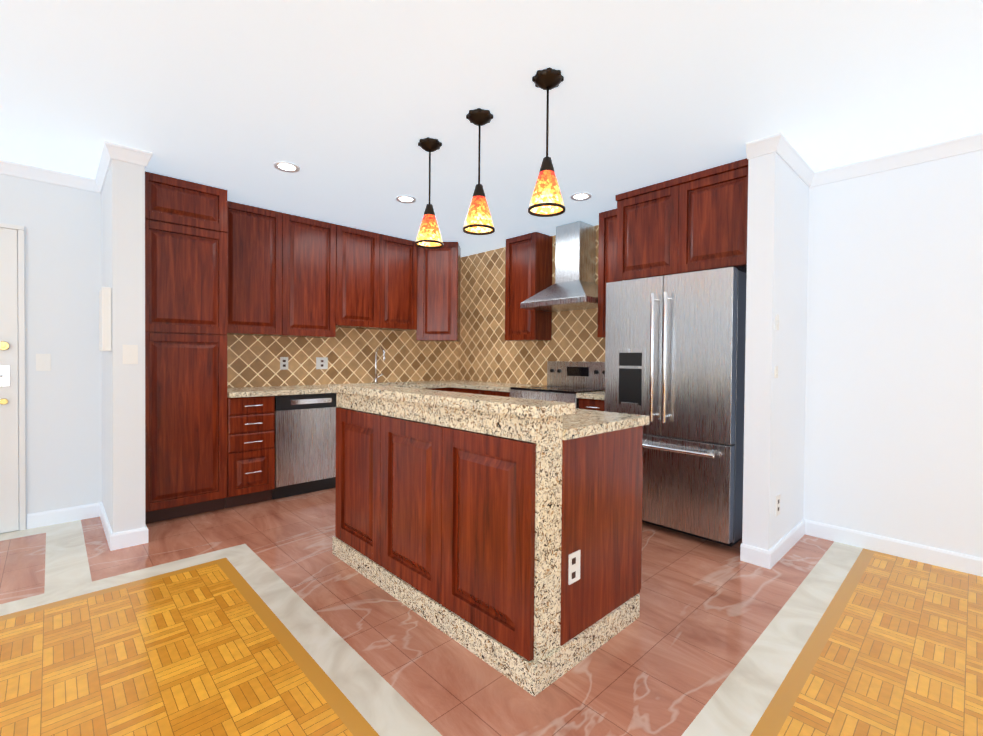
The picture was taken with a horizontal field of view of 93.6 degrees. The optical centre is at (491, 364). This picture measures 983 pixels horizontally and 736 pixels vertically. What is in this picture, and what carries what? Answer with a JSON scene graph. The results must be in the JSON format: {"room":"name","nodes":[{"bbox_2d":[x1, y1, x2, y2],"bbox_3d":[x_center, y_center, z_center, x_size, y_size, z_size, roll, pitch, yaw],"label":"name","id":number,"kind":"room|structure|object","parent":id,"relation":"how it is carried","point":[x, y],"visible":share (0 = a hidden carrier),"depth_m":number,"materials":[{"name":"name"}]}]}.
{"room":"kitchen","nodes":[
{"label":"kitchen","id":0,"kind":"room"},
{"bbox_2d":[0,174,101,532],"bbox_3d":[-4.654,-0.157,1.904,4.650,2.572,0.250,0,1,-44],"label":"wall","id":1,"kind":"structure","parent":0,"point":[61,224],"depth_m":3.27,"materials":[{"name":"white paint"}]},
{"bbox_2d":[0,223,25,532],"bbox_3d":[-3.505,0.097,2.787,0.970,2.060,0.064,0,1,-44],"label":"entry door","id":2,"kind":"structure","parent":1,"relation":"in","point":[12,443],"depth_m":3.09,"materials":[{"name":"white paint"}]},
{"bbox_2d":[36,354,50,370],"bbox_3d":[-3.107,-0.015,3.202,0.075,0.120,0.012,0,1,-44],"label":"light switch","id":3,"kind":"object","parent":1,"relation":"attached to","point":[43,362],"visible":1,"depth_m":3.20,"materials":[{"name":"white plastic"}]},
{"bbox_2d":[0,159,99,192],"bbox_3d":[-4.469,-1.298,1.857,4.440,0.084,0.036,0,1,-44],"label":"crown molding","id":4,"kind":"structure","parent":1,"relation":"attached to","point":[10,168],"depth_m":3.18,"materials":[{"name":"white paint"}]},
{"bbox_2d":[27,503,94,528],"bbox_3d":[-3.045,1.074,3.284,0.365,0.100,0.014,0,1,-44],"label":"baseboard","id":5,"kind":"structure","parent":1,"relation":"attached to","point":[46,518],"depth_m":3.27,"materials":[{"name":"white paint"}]},
{"bbox_2d":[101,159,144,532],"bbox_3d":[-2.576,-0.106,3.211,0.160,2.472,0.930,0,1,-44],"label":"wall","id":6,"kind":"structure","parent":0,"point":[123,278],"depth_m":2.88,"materials":[{"name":"white paint"}]},
{"bbox_2d":[92,141,115,192],"bbox_3d":[-2.569,-1.298,3.056,0.036,0.084,0.806,0,1,-44],"label":"crown molding","id":7,"kind":"structure","parent":6,"relation":"attached to","point":[109,148],"depth_m":2.98,"materials":[{"name":"white paint"}]},
{"bbox_2d":[99,287,111,350],"bbox_3d":[-2.426,-0.280,2.901,0.046,0.390,0.220,0,1,-44],"label":"intercom","id":8,"kind":"object","parent":6,"relation":"attached to","point":[105,320],"visible":1,"depth_m":2.83,"materials":[{"name":"white plastic"}]},
{"bbox_2d":[95,502,118,550],"bbox_3d":[-2.610,1.080,3.126,0.014,0.100,0.844,0,1,-44],"label":"baseboard","id":9,"kind":"structure","parent":6,"relation":"attached to","point":[112,538],"depth_m":3.00,"materials":[{"name":"white paint"}]},
{"bbox_2d":[123,345,137,363],"bbox_3d":[-2.248,-0.063,2.874,0.075,0.120,0.012,0,1,-44],"label":"switch","id":10,"kind":"object","parent":6,"relation":"attached to","point":[130,354],"visible":1,"depth_m":2.87,"materials":[{"name":"white plastic"}]},
{"bbox_2d":[135,524,147,544],"bbox_3d":[-2.277,1.085,3.029,0.014,0.100,0.244,0,1,-44],"label":"baseboard","id":11,"kind":"structure","parent":6,"relation":"attached to","point":[141,533],"depth_m":2.92,"materials":[{"name":"white paint"}]},
{"bbox_2d":[136,150,152,168],"bbox_3d":[-2.270,-1.295,3.027,0.036,0.084,0.351,0,1,-44],"label":"crown molding","id":12,"kind":"structure","parent":6,"relation":"attached to","point":[144,158],"depth_m":2.89,"materials":[{"name":"white paint"}]},
{"bbox_2d":[0,487,833,735],"bbox_3d":[-1.965,1.184,1.845,8.150,0.060,4.090,0,1,-44],"label":"floor","id":13,"kind":"structure","parent":0,"point":[667,661],"depth_m":2.13,"materials":[{"name":"tile"}]},
{"bbox_2d":[145,171,226,523],"bbox_3d":[-2.427,-0.105,3.570,0.543,2.462,0.600,0,1,-44],"label":"pantry cabinet","id":14,"kind":"object","parent":13,"relation":"on","point":[185,348],"visible":0.85,"depth_m":3.35,"materials":[{"name":"brown wood"}]},
{"bbox_2d":[225,395,276,507],"bbox_3d":[-2.109,0.687,3.891,0.346,0.875,0.600,0,1,-44],"label":"base cabinet","id":15,"kind":"object","parent":13,"relation":"on","point":[250,445],"depth_m":3.67,"materials":[{"name":"brown wood"}]},
{"bbox_2d":[227,380,480,398],"bbox_3d":[-1.215,0.225,4.715,2.780,0.040,0.627,0,1,-44],"label":"countertop","id":16,"kind":"structure","parent":15,"relation":"on","point":[236,392],"depth_m":4.03,"materials":[{"name":"beige stone"}]},
{"bbox_2d":[374,347,384,382],"bbox_3d":[-1.176,0.009,4.980,0.117,0.386,0.204,0,1,-44],"label":"faucet","id":17,"kind":"object","parent":16,"relation":"on","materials":[{"name":"silver metal"}]},
{"bbox_2d":[272,393,336,499],"bbox_3d":[-1.765,0.687,4.219,0.596,0.872,0.600,0,1,-44],"label":"dishwasher","id":18,"kind":"object","parent":13,"relation":"on","point":[305,443],"visible":0.52,"depth_m":3.97,"materials":[{"name":"silver metal"}]},
{"bbox_2d":[425,387,448,390],"bbox_3d":[-0.846,0.681,5.096,0.458,0.875,0.600,0,1,-44],"label":"base cabinet","id":19,"kind":"object","parent":13,"relation":"on","point":[430,388],"depth_m":4.93,"materials":[{"name":"brown wood"}]},
{"bbox_2d":[332,403,648,696],"bbox_3d":[-0.108,0.714,2.494,0.816,0.895,1.620,0,1,-44],"label":"kitchen island","id":20,"kind":"object","parent":13,"relation":"on","point":[502,535],"depth_m":1.92,"materials":[{"name":"brown wood"}]},
{"bbox_2d":[356,395,648,434],"bbox_3d":[-0.045,0.251,2.544,0.649,0.040,1.614,0,1,-44],"label":"island countertop","id":21,"kind":"structure","parent":20,"relation":"on","point":[534,416],"depth_m":1.88,"materials":[{"name":"beige stone"}]},
{"bbox_2d":[451,382,539,396],"bbox_3d":[0.083,0.672,4.912,0.633,0.915,0.884,0,1,-44],"label":"base cabinet","id":22,"kind":"object","parent":13,"relation":"on","point":[494,388],"visible":0.04,"depth_m":4.76,"materials":[{"name":"brown wood"}]},
{"bbox_2d":[510,361,604,408],"bbox_3d":[0.625,0.558,4.283,0.692,1.170,0.756,0,1,-44],"label":"range","id":23,"kind":"object","parent":13,"relation":"on","point":[567,381],"visible":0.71,"depth_m":4.34,"materials":[{"name":"silver metal"}]},
{"bbox_2d":[576,391,604,410],"bbox_3d":[1.032,0.694,3.917,0.633,0.915,0.324,0,1,-44],"label":"base cabinet","id":24,"kind":"object","parent":13,"relation":"on","point":[592,400],"visible":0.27,"depth_m":3.73,"materials":[{"name":"brown wood"}]},
{"bbox_2d":[605,267,746,546],"bbox_3d":[1.402,0.277,3.394,0.793,1.770,0.902,0,1,-44],"label":"fridge","id":25,"kind":"object","parent":13,"relation":"on","point":[675,358],"visible":0.75,"depth_m":3.04,"materials":[{"name":"silver metal"}]},
{"bbox_2d":[0,520,982,735],"bbox_3d":[-0.429,1.221,0.126,8.300,0.060,8.700,0,1,-44],"label":"floor","id":26,"kind":"structure","parent":0,"point":[893,645],"depth_m":1.83,"materials":[{"name":"orange wood"}]},
{"bbox_2d":[0,0,982,256],"bbox_3d":[-0.406,-1.331,0.091,8.300,0.100,8.700,0,1,-44],"label":"ceiling","id":27,"kind":"structure","parent":0,"point":[346,106],"depth_m":2.22,"materials":[{"name":"white paint"}]},
{"bbox_2d":[274,162,299,172],"bbox_3d":[-1.376,-1.327,3.106,0.164,0.008,0.164,0,1,-44],"label":"recessed light","id":28,"kind":"object","parent":27,"relation":"in","point":[287,167],"visible":0.98,"depth_m":3.10,"materials":[{"name":"white paint"}]},
{"bbox_2d":[396,195,415,202],"bbox_3d":[-0.689,-1.329,3.719,0.164,0.008,0.164,0,1,-44],"label":"recessed light","id":29,"kind":"object","parent":27,"relation":"in","point":[405,199],"visible":0.98,"depth_m":3.72,"materials":[{"name":"white paint"}]},
{"bbox_2d":[415,137,443,248],"bbox_3d":[-0.368,-1.014,2.747,0.170,0.605,0.170,0,1,-44],"label":"pendant light","id":30,"kind":"object","parent":27,"relation":"hanging from","point":[429,235],"visible":1,"depth_m":2.71,"materials":[{"name":"glass"}]},
{"bbox_2d":[463,108,494,234],"bbox_3d":[-0.065,-1.006,2.428,0.170,0.605,0.170,0,1,-44],"label":"pendant light","id":31,"kind":"object","parent":27,"relation":"hanging from","point":[478,220],"visible":1,"depth_m":2.39,"materials":[{"name":"glass"}]},
{"bbox_2d":[528,67,564,216],"bbox_3d":[0.253,-0.999,2.096,0.170,0.605,0.170,0,1,-44],"label":"pendant light","id":32,"kind":"object","parent":27,"relation":"hanging from","point":[546,200],"visible":1,"depth_m":2.06,"materials":[{"name":"glass"}]},
{"bbox_2d":[570,193,591,200],"bbox_3d":[0.702,-1.315,3.623,0.164,0.008,0.164,0,1,-44],"label":"recessed light","id":33,"kind":"object","parent":27,"relation":"in","point":[580,196],"visible":0.98,"depth_m":3.62,"materials":[{"name":"white paint"}]},
{"bbox_2d":[742,152,808,550],"bbox_3d":[1.842,-0.065,2.969,0.780,2.472,0.140,0,1,-44],"label":"wall","id":34,"kind":"structure","parent":0,"point":[777,284],"depth_m":2.74,"materials":[{"name":"white paint"}]},
{"bbox_2d":[615,158,747,281],"bbox_3d":[1.512,-0.969,3.421,0.612,0.662,0.982,0,1,-44],"label":"upper cabinet","id":35,"kind":"object","parent":34,"relation":"attached to","point":[694,222],"visible":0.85,"depth_m":3.18,"materials":[{"name":"brown wood"}]},
{"bbox_2d":[774,366,777,377],"bbox_3d":[1.669,0.044,2.702,0.050,0.070,0.012,0,1,-44],"label":"light switch","id":36,"kind":"object","parent":34,"relation":"attached to","point":[776,372],"visible":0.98,"depth_m":2.69,"materials":[{"name":"white plastic"}]},
{"bbox_2d":[775,314,778,329],"bbox_3d":[1.672,-0.246,2.698,0.050,0.090,0.012,0,1,-44],"label":"light switch","id":37,"kind":"object","parent":34,"relation":"attached to","point":[776,322],"visible":0.98,"depth_m":2.68,"materials":[{"name":"white plastic"}]},
{"bbox_2d":[775,494,779,516],"bbox_3d":[1.719,0.843,2.770,0.075,0.120,0.007,0,1,-44],"label":"outlet","id":38,"kind":"object","parent":34,"relation":"attached to","point":[777,510],"visible":1,"depth_m":2.76,"materials":[{"name":"white plastic"}]},
{"bbox_2d":[763,519,806,568],"bbox_3d":[1.873,1.122,2.918,0.774,0.100,0.014,0,1,-44],"label":"baseboard","id":39,"kind":"structure","parent":34,"relation":"attached to","point":[789,540],"depth_m":2.84,"materials":[{"name":"white paint"}]},
{"bbox_2d":[768,133,815,187],"bbox_3d":[1.882,-1.256,2.860,0.766,0.084,0.036,0,1,-44],"label":"crown molding","id":40,"kind":"structure","parent":34,"relation":"attached to","point":[780,145],"depth_m":2.79,"materials":[{"name":"white paint"}]},
{"bbox_2d":[803,149,982,557],"bbox_3d":[2.583,-0.107,2.867,0.150,2.572,8.550,0,1,-44],"label":"wall","id":41,"kind":"structure","parent":0,"point":[894,405],"depth_m":2.84,"materials":[{"name":"white paint"}]},
{"bbox_2d":[520,221,597,311],"bbox_3d":[0.719,-0.928,4.339,0.492,0.782,0.756,0,1,-44],"label":"hood chimney","id":42,"kind":"object","parent":41,"relation":"attached to","point":[574,286],"visible":0.9,"depth_m":4.29,"materials":[{"name":"silver metal"}]},
{"bbox_2d":[597,208,616,337],"bbox_3d":[1.154,-0.772,4.000,0.332,1.077,0.324,0,1,-44],"label":"upper cabinet","id":43,"kind":"object","parent":41,"relation":"attached to","point":[607,246],"visible":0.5,"depth_m":3.96,"materials":[{"name":"brown wood"}]},
{"bbox_2d":[807,520,982,576],"bbox_3d":[3.752,1.158,1.529,0.014,0.100,4.620,0,1,-44],"label":"baseboard","id":44,"kind":"structure","parent":41,"relation":"attached to","point":[956,561],"depth_m":2.83,"materials":[{"name":"white paint"}]},
{"bbox_2d":[816,132,982,185],"bbox_3d":[3.754,-1.221,1.499,0.036,0.084,4.590,0,1,-44],"label":"crown molding","id":45,"kind":"structure","parent":41,"relation":"attached to","point":[966,144],"depth_m":2.80,"materials":[{"name":"white paint"}]},
{"bbox_3d":[-1.686,-0.171,4.805,3.650,2.572,0.150,0,1,-44],"label":"wall","id":46,"kind":"structure","parent":0,"visible":0},
{"bbox_2d":[227,201,290,336],"bbox_3d":[-2.114,-0.801,4.038,0.551,1.077,0.332,0,1,-44],"label":"upper cabinet","id":47,"kind":"object","parent":46,"relation":"attached to","point":[289,275],"depth_m":3.94,"materials":[{"name":"brown wood"}]},
{"bbox_2d":[291,215,342,337],"bbox_3d":[-1.777,-0.803,4.360,0.611,1.077,0.332,0,1,-44],"label":"upper cabinet","id":48,"kind":"object","parent":46,"relation":"attached to","point":[316,245],"depth_m":4.28,"materials":[{"name":"brown wood"}]},
{"bbox_2d":[227,327,458,387],"bbox_3d":[-1.425,-0.570,4.935,2.790,1.571,0.002,0,1,-44],"label":"tile backsplash","id":49,"kind":"structure","parent":46,"relation":"attached to","point":[252,360],"depth_m":4.82,"materials":[{"name":"brown tile"}]},
{"bbox_2d":[280,357,287,369],"bbox_3d":[-1.980,-0.012,4.412,0.075,0.120,0.007,0,1,-44],"label":"outlet","id":50,"kind":"object","parent":49,"relation":"attached to","point":[283,363],"visible":1,"depth_m":4.41,"materials":[{"name":"white plastic"}]},
{"bbox_2d":[316,357,327,368],"bbox_3d":[-1.713,-0.013,4.668,0.120,0.120,0.007,0,1,-44],"label":"outlet","id":51,"kind":"object","parent":49,"relation":"attached to","point":[321,362],"visible":1,"depth_m":4.66,"materials":[{"name":"white plastic"}]},
{"bbox_2d":[343,226,386,328],"bbox_3d":[-1.409,-0.862,4.710,0.520,0.962,0.332,0,1,-44],"label":"upper cabinet","id":52,"kind":"object","parent":46,"relation":"attached to","point":[364,252],"depth_m":4.62,"materials":[{"name":"brown wood"}]},
{"bbox_2d":[375,235,416,330],"bbox_3d":[-1.115,-0.863,4.990,0.521,0.962,0.332,0,1,-44],"label":"upper cabinet","id":53,"kind":"object","parent":46,"relation":"attached to","point":[401,253],"depth_m":4.92,"materials":[{"name":"brown wood"}]},
{"bbox_2d":[416,242,460,341],"bbox_3d":[-0.591,-0.804,5.199,0.452,1.077,0.320,1,1,1],"label":"upper cabinet","id":54,"kind":"object","parent":46,"relation":"attached to","point":[438,291],"visible":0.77,"depth_m":5.04,"materials":[{"name":"brown wood"}]},
{"bbox_2d":[459,225,604,384],"bbox_3d":[0.496,-0.553,4.936,0.002,1.571,2.600,0,1,-44],"label":"tile backsplash","id":55,"kind":"structure","parent":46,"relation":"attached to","point":[483,350],"depth_m":5.34,"materials":[{"name":"brown tile"}]},
{"bbox_2d":[505,232,552,340],"bbox_3d":[0.387,-0.791,4.852,0.267,1.077,0.424,0,1,-44],"label":"upper cabinet","id":56,"kind":"object","parent":55,"relation":"attached to","point":[528,265],"visible":1,"depth_m":4.73,"materials":[{"name":"brown wood"}]}
]}

